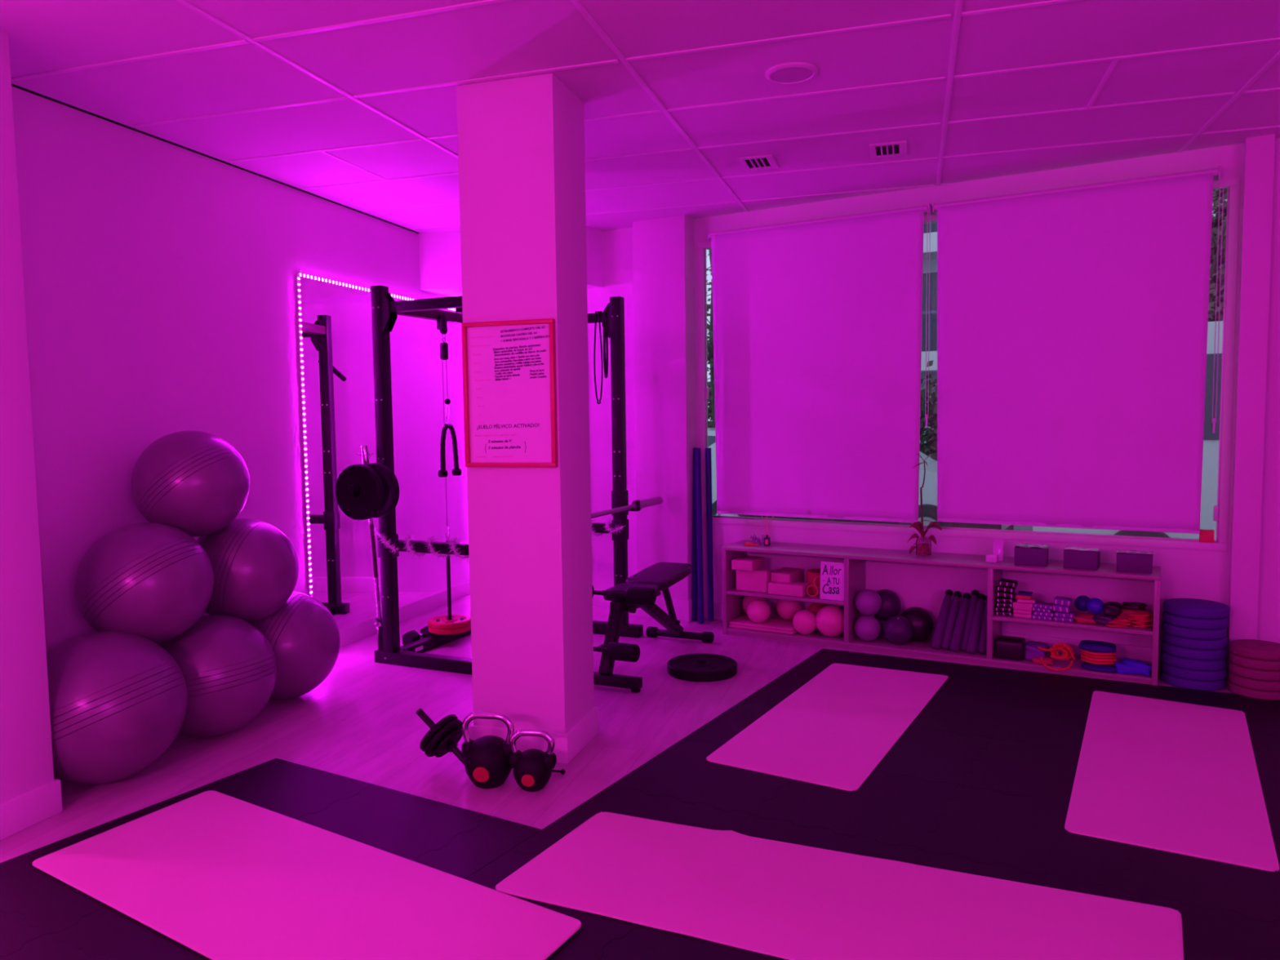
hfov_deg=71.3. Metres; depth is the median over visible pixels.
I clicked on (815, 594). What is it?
ring
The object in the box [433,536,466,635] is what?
pin
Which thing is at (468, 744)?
socket
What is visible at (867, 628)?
ball
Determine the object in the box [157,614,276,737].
exercise ball
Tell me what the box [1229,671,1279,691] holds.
cushion
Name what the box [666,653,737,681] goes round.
weight plate
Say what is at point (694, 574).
pole
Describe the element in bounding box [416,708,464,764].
dumbbell
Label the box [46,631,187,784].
exercise ball
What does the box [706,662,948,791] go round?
yoga mat
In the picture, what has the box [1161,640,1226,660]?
cushion
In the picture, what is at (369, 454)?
spring collar
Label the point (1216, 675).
cushion
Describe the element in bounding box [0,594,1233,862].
floor
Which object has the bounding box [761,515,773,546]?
reed diffuser
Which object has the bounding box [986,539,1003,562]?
card holder
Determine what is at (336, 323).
wall mirror
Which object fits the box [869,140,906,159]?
ceiling vent
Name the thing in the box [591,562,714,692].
weight bench
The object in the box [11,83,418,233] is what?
trim
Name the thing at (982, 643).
bar
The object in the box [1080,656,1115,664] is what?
tube
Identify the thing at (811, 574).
roll
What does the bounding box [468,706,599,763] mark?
baseboard
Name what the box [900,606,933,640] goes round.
ball
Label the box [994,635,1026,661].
storage box
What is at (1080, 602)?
ball
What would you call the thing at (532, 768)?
kettlebell
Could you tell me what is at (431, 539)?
tinsel garland
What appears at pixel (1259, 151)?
column
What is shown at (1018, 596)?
band
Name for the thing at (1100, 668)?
pad
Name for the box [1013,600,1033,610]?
band
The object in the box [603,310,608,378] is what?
band
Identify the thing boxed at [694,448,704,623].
pole
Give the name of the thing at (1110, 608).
pouch
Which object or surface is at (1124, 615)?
cloth
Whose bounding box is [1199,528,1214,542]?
carton
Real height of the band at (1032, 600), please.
0.019 m
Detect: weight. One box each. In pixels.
[994,596,1015,616]
[995,578,1017,598]
[1031,601,1053,612]
[1031,610,1054,620]
[1052,595,1071,613]
[1053,611,1075,622]
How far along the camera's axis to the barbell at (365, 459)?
5.49 m
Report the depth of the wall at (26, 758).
3.28 m
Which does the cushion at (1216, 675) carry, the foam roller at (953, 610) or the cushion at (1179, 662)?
the cushion at (1179, 662)
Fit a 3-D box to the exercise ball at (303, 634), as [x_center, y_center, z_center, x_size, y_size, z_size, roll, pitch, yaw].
[-1.933,0.894,4.838,0.580,0.580,0.580,2,5,36]
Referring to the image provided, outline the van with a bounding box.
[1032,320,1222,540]
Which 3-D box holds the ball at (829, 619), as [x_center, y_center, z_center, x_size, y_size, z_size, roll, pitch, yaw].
[1.252,0.921,5.836,0.207,0.208,0.208,2,5,36]
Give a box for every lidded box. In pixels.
[1013,542,1049,566]
[1062,546,1101,569]
[1115,549,1154,573]
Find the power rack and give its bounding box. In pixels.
[347,284,643,675]
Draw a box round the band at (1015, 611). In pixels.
[1013,608,1032,614]
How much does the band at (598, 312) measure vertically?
0.629 m
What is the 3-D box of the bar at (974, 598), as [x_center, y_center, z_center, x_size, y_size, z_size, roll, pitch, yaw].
[2.021,0.863,5.471,0.062,0.357,0.211,3,5,41]
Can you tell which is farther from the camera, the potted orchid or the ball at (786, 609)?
the ball at (786, 609)
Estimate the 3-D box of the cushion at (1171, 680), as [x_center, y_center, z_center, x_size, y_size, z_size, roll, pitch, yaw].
[3.034,1.088,4.894,0.304,0.055,0.304,0,4,17]
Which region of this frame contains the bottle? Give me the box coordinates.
[764,534,770,546]
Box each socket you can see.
[462,739,474,756]
[502,742,511,757]
[507,750,521,768]
[542,751,556,769]
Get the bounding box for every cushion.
[1160,649,1226,671]
[1160,669,1226,690]
[1161,620,1226,639]
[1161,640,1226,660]
[1161,661,1227,680]
[1162,610,1228,629]
[1163,598,1229,618]
[1163,631,1227,649]
[1228,661,1279,680]
[1228,680,1279,699]
[1229,652,1279,671]
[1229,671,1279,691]
[1230,639,1279,661]
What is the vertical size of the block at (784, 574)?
0.135 m
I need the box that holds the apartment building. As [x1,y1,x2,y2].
[920,187,1227,457]
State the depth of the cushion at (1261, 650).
4.62 m
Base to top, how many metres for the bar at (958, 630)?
0.339 m
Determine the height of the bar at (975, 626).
0.340 m
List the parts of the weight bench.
roller rod, roller rod, post, adjuster knob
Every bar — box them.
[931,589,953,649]
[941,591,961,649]
[949,592,970,652]
[960,590,979,651]
[965,593,986,654]
[977,595,987,653]
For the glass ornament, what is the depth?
6.18 m
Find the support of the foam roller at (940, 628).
on the shelf unit
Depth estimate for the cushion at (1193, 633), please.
4.75 m
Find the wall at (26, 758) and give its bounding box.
[0,30,53,804]
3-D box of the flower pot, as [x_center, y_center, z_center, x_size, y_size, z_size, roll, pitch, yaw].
[1.779,0.414,5.596,0.092,0.117,0.092,2,5,30]
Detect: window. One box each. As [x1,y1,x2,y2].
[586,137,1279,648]
[697,176,1239,551]
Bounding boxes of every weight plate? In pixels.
[335,463,383,520]
[359,462,399,518]
[427,614,471,629]
[428,623,471,635]
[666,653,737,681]
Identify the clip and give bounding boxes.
[744,542,758,546]
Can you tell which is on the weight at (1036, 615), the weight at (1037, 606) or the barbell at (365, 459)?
the weight at (1037, 606)
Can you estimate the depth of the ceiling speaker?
3.69 m
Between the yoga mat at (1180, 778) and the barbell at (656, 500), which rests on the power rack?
the barbell at (656, 500)
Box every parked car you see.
[707,427,715,447]
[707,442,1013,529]
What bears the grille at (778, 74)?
attached to the ceiling speaker
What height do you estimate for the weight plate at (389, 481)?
0.330 m
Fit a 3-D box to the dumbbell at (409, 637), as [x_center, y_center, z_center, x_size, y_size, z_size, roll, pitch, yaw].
[-1.466,1.045,5.955,0.099,0.114,0.248,1,5,28]
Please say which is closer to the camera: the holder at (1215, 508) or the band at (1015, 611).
the holder at (1215, 508)
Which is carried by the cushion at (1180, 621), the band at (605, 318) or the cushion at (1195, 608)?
the cushion at (1195, 608)
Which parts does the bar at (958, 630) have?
knob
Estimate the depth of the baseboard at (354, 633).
6.73 m
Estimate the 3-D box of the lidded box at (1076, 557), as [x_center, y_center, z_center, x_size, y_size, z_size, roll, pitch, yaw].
[2.520,0.445,5.088,0.184,0.109,0.134,2,5,33]
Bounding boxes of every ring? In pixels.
[806,584,817,596]
[813,576,820,588]
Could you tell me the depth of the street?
13.22 m
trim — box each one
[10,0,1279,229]
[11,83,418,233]
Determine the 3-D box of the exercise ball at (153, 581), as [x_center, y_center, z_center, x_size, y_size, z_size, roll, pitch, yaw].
[-2.221,0.465,4.014,0.548,0.548,0.548,2,5,35]
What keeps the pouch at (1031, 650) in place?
on the shelf unit
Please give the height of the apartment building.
16.300 m
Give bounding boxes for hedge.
[707,360,937,461]
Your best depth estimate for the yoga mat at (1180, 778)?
3.55 m
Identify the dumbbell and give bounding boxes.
[402,625,433,644]
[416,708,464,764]
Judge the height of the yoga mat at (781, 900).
0.015 m
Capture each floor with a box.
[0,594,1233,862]
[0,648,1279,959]
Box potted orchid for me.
[907,453,942,555]
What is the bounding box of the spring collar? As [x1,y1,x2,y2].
[355,449,373,457]
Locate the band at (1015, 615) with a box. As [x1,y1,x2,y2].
[1013,612,1032,618]
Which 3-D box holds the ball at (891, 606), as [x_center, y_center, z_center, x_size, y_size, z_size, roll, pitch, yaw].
[1.597,0.810,5.806,0.196,0.195,0.196,2,5,38]
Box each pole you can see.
[691,447,697,620]
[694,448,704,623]
[705,447,714,620]
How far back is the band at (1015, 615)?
5.18 m
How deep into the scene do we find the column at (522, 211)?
3.87 m
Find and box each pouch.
[1024,640,1049,660]
[1092,613,1116,625]
[1102,601,1122,616]
[1114,657,1151,676]
[1121,601,1146,609]
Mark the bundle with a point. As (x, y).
(1068, 653)
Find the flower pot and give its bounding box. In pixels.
[915,537,931,555]
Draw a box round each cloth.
[1031,657,1053,665]
[1116,608,1153,624]
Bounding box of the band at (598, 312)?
[593,311,603,404]
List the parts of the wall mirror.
led strip, led strip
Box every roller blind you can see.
[707,202,933,523]
[932,164,1224,533]
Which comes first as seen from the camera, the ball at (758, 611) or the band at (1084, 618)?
the band at (1084, 618)
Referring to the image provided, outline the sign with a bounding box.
[819,561,844,600]
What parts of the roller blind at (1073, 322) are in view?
rail, pull chain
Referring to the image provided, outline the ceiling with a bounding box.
[0,0,1279,233]
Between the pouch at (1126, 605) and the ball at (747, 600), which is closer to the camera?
the pouch at (1126, 605)
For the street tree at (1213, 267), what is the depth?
10.42 m
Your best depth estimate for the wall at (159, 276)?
4.42 m
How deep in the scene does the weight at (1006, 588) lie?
5.22 m
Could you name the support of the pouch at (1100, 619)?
on the shelf unit
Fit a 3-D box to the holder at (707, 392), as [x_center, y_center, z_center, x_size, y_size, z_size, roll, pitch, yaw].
[0.489,-0.629,6.497,0.022,0.085,0.020,2,5,30]
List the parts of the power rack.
gusset plate, gusset plate, gusset plate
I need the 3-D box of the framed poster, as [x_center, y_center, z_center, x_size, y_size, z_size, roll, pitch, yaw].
[-0.561,-0.367,3.829,0.427,0.625,0.028,0,4,17]
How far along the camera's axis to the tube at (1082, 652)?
4.99 m
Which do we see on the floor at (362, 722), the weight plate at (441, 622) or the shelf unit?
the shelf unit
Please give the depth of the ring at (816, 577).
5.86 m
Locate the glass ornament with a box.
[750,533,764,543]
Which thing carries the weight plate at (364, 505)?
hanging from the power rack
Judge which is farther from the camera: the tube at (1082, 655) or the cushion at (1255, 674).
the tube at (1082, 655)
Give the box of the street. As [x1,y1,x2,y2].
[1013,524,1032,531]
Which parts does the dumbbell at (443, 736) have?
plate, plate, plate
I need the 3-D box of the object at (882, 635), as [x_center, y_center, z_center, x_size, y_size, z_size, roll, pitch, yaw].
[1.593,0.963,5.836,0.160,0.115,0.140,2,5,30]
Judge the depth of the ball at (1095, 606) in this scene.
5.03 m
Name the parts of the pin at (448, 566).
rod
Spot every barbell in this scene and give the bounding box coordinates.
[360,445,382,636]
[591,496,662,518]
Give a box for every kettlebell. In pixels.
[462,711,514,788]
[507,728,556,791]
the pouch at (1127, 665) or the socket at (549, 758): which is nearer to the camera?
the socket at (549, 758)
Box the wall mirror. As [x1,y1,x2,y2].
[295,272,469,631]
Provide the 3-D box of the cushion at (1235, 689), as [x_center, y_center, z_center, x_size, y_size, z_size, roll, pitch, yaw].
[3.251,1.101,4.691,0.260,0.052,0.260,0,4,17]
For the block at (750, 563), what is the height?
0.068 m
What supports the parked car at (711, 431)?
on the street
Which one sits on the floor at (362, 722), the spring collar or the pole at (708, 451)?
the pole at (708, 451)
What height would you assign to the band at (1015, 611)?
0.021 m
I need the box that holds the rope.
[438,422,461,477]
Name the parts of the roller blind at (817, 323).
rail, pull chain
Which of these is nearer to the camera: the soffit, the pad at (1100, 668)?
the pad at (1100, 668)
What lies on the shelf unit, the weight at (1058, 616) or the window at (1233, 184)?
the weight at (1058, 616)
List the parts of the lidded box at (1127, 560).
lid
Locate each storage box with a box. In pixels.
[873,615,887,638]
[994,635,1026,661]
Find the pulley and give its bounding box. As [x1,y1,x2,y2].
[436,314,450,539]
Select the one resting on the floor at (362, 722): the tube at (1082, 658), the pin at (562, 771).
the pin at (562, 771)
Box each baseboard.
[0,778,62,840]
[338,581,470,647]
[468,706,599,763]
[592,589,1226,671]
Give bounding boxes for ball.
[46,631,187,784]
[74,522,213,643]
[131,430,249,537]
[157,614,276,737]
[196,518,298,622]
[248,591,340,699]
[742,595,767,613]
[746,599,770,622]
[776,599,801,620]
[792,609,816,634]
[807,602,826,629]
[815,604,844,636]
[853,615,880,641]
[854,589,881,615]
[875,589,901,619]
[883,615,913,644]
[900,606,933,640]
[1074,595,1089,611]
[1086,597,1103,613]
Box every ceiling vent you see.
[737,154,778,171]
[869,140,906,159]
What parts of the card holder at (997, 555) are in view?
plate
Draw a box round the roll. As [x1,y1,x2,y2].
[805,568,820,595]
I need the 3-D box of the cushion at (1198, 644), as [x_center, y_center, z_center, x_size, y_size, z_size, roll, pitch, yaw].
[3.034,0.866,4.876,0.301,0.055,0.301,-3,5,-32]
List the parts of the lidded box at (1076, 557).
lid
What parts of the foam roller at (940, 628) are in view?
knob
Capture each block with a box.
[731,555,764,571]
[736,568,771,592]
[768,581,808,597]
[770,567,802,582]
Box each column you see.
[456,73,594,733]
[632,214,696,599]
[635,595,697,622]
[1226,133,1275,682]
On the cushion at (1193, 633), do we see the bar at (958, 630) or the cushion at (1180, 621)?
the cushion at (1180, 621)
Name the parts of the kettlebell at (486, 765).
handle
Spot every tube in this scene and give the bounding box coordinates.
[1080,648,1116,655]
[1080,651,1115,658]
[1080,653,1115,662]
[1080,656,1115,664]
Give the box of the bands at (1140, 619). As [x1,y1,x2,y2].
[1128,613,1153,627]
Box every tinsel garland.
[373,527,469,564]
[591,515,624,538]
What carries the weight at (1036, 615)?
on the shelf unit
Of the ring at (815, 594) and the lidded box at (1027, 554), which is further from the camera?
the ring at (815, 594)
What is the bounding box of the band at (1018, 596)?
[1016,594,1031,599]
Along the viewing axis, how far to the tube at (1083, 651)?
4.99 m
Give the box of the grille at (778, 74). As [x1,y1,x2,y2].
[770,66,813,82]
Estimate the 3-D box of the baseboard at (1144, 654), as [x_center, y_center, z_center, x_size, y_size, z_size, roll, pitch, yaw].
[2.597,1.022,5.376,7.900,0.130,0.024,2,5,30]
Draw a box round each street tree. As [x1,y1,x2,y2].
[706,248,715,427]
[1208,188,1227,321]
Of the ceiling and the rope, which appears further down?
the rope
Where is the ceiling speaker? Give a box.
[765,62,817,84]
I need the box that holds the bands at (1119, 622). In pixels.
[1106,617,1132,626]
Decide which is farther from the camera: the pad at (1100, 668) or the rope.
the rope
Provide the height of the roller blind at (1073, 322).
1.979 m
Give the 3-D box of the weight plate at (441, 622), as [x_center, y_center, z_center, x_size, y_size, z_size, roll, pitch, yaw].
[-1.275,0.950,5.981,0.284,0.036,0.284,0,4,17]
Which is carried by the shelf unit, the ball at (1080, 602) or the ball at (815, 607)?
the ball at (815, 607)
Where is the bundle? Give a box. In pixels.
[1037,643,1075,671]
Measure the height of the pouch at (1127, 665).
0.070 m
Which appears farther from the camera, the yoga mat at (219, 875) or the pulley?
the pulley
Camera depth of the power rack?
5.46 m
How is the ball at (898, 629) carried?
on the shelf unit
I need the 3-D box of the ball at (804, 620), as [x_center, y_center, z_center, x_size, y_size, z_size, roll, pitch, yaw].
[1.094,0.941,5.907,0.163,0.164,0.164,3,5,40]
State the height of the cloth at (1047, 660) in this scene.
0.035 m
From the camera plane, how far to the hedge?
17.21 m
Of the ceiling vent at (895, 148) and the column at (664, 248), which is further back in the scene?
the column at (664, 248)
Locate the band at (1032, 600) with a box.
[1017,597,1035,603]
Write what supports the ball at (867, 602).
on the ball at (867, 628)
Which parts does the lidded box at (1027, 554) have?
lid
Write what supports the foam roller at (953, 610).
on the shelf unit
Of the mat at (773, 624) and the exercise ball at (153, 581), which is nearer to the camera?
the exercise ball at (153, 581)
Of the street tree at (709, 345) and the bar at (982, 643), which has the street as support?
the street tree at (709, 345)
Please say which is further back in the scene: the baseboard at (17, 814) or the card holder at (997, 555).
the card holder at (997, 555)
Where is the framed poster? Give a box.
[461,318,557,467]
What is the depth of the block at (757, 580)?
6.03 m
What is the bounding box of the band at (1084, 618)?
[1073,612,1096,623]
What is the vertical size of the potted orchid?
0.640 m
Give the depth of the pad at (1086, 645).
5.00 m
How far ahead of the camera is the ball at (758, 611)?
6.02 m
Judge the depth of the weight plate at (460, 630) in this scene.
5.86 m
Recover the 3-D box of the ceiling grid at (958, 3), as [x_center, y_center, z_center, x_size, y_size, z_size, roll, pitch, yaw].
[0.789,-1.569,1.943,7.490,0.008,8.792,0,4,17]
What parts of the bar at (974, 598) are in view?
knob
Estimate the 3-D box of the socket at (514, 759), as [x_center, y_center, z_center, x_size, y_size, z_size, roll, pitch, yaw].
[-0.500,1.138,3.628,0.072,0.076,0.068,0,4,7]
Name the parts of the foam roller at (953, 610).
knob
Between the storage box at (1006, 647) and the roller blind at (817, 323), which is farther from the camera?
the roller blind at (817, 323)
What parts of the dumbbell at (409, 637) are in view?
handle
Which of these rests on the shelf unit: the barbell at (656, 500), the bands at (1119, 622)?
the bands at (1119, 622)
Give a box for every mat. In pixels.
[31,790,581,959]
[495,811,1183,959]
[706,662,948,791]
[728,613,797,635]
[1064,689,1279,871]
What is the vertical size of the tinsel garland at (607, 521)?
0.190 m
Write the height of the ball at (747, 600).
0.176 m
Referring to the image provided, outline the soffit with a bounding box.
[418,226,603,297]
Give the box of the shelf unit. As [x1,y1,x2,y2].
[721,540,1160,685]
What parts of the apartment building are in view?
railing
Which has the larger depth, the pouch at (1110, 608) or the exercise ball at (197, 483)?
the pouch at (1110, 608)
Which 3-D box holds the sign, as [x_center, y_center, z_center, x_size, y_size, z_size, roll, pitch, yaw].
[1.242,0.651,5.747,0.166,0.243,0.023,2,5,30]
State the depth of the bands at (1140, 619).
4.91 m
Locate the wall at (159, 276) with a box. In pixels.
[11,86,448,654]
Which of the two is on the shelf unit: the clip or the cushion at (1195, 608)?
the clip
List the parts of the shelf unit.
panel, panel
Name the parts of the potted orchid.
stem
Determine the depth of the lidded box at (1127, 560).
4.91 m
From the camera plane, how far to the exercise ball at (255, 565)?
4.38 m
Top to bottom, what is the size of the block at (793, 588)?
0.078 m
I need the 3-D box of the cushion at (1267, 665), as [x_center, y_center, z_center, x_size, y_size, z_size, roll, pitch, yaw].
[3.248,0.943,4.678,0.259,0.052,0.259,1,4,25]
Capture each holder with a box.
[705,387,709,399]
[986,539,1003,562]
[1213,505,1218,520]
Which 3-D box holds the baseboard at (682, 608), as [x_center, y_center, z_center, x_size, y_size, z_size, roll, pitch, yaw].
[0.212,0.944,6.701,0.458,0.160,0.214,2,5,30]
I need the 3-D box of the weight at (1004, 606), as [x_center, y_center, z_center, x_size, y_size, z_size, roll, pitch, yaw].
[2.154,0.743,5.266,0.106,0.108,0.088,2,5,30]
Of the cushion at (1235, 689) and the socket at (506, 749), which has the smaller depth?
the socket at (506, 749)
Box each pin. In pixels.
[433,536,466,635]
[551,768,565,773]
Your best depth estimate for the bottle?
6.08 m
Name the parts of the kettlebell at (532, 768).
handle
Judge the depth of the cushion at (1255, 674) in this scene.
4.59 m
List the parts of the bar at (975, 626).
knob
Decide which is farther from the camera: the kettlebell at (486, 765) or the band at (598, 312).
the band at (598, 312)
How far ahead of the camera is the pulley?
5.86 m
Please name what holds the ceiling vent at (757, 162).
in the ceiling
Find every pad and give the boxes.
[1078,640,1116,653]
[1080,660,1117,672]
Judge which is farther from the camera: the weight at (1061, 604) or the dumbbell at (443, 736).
the weight at (1061, 604)

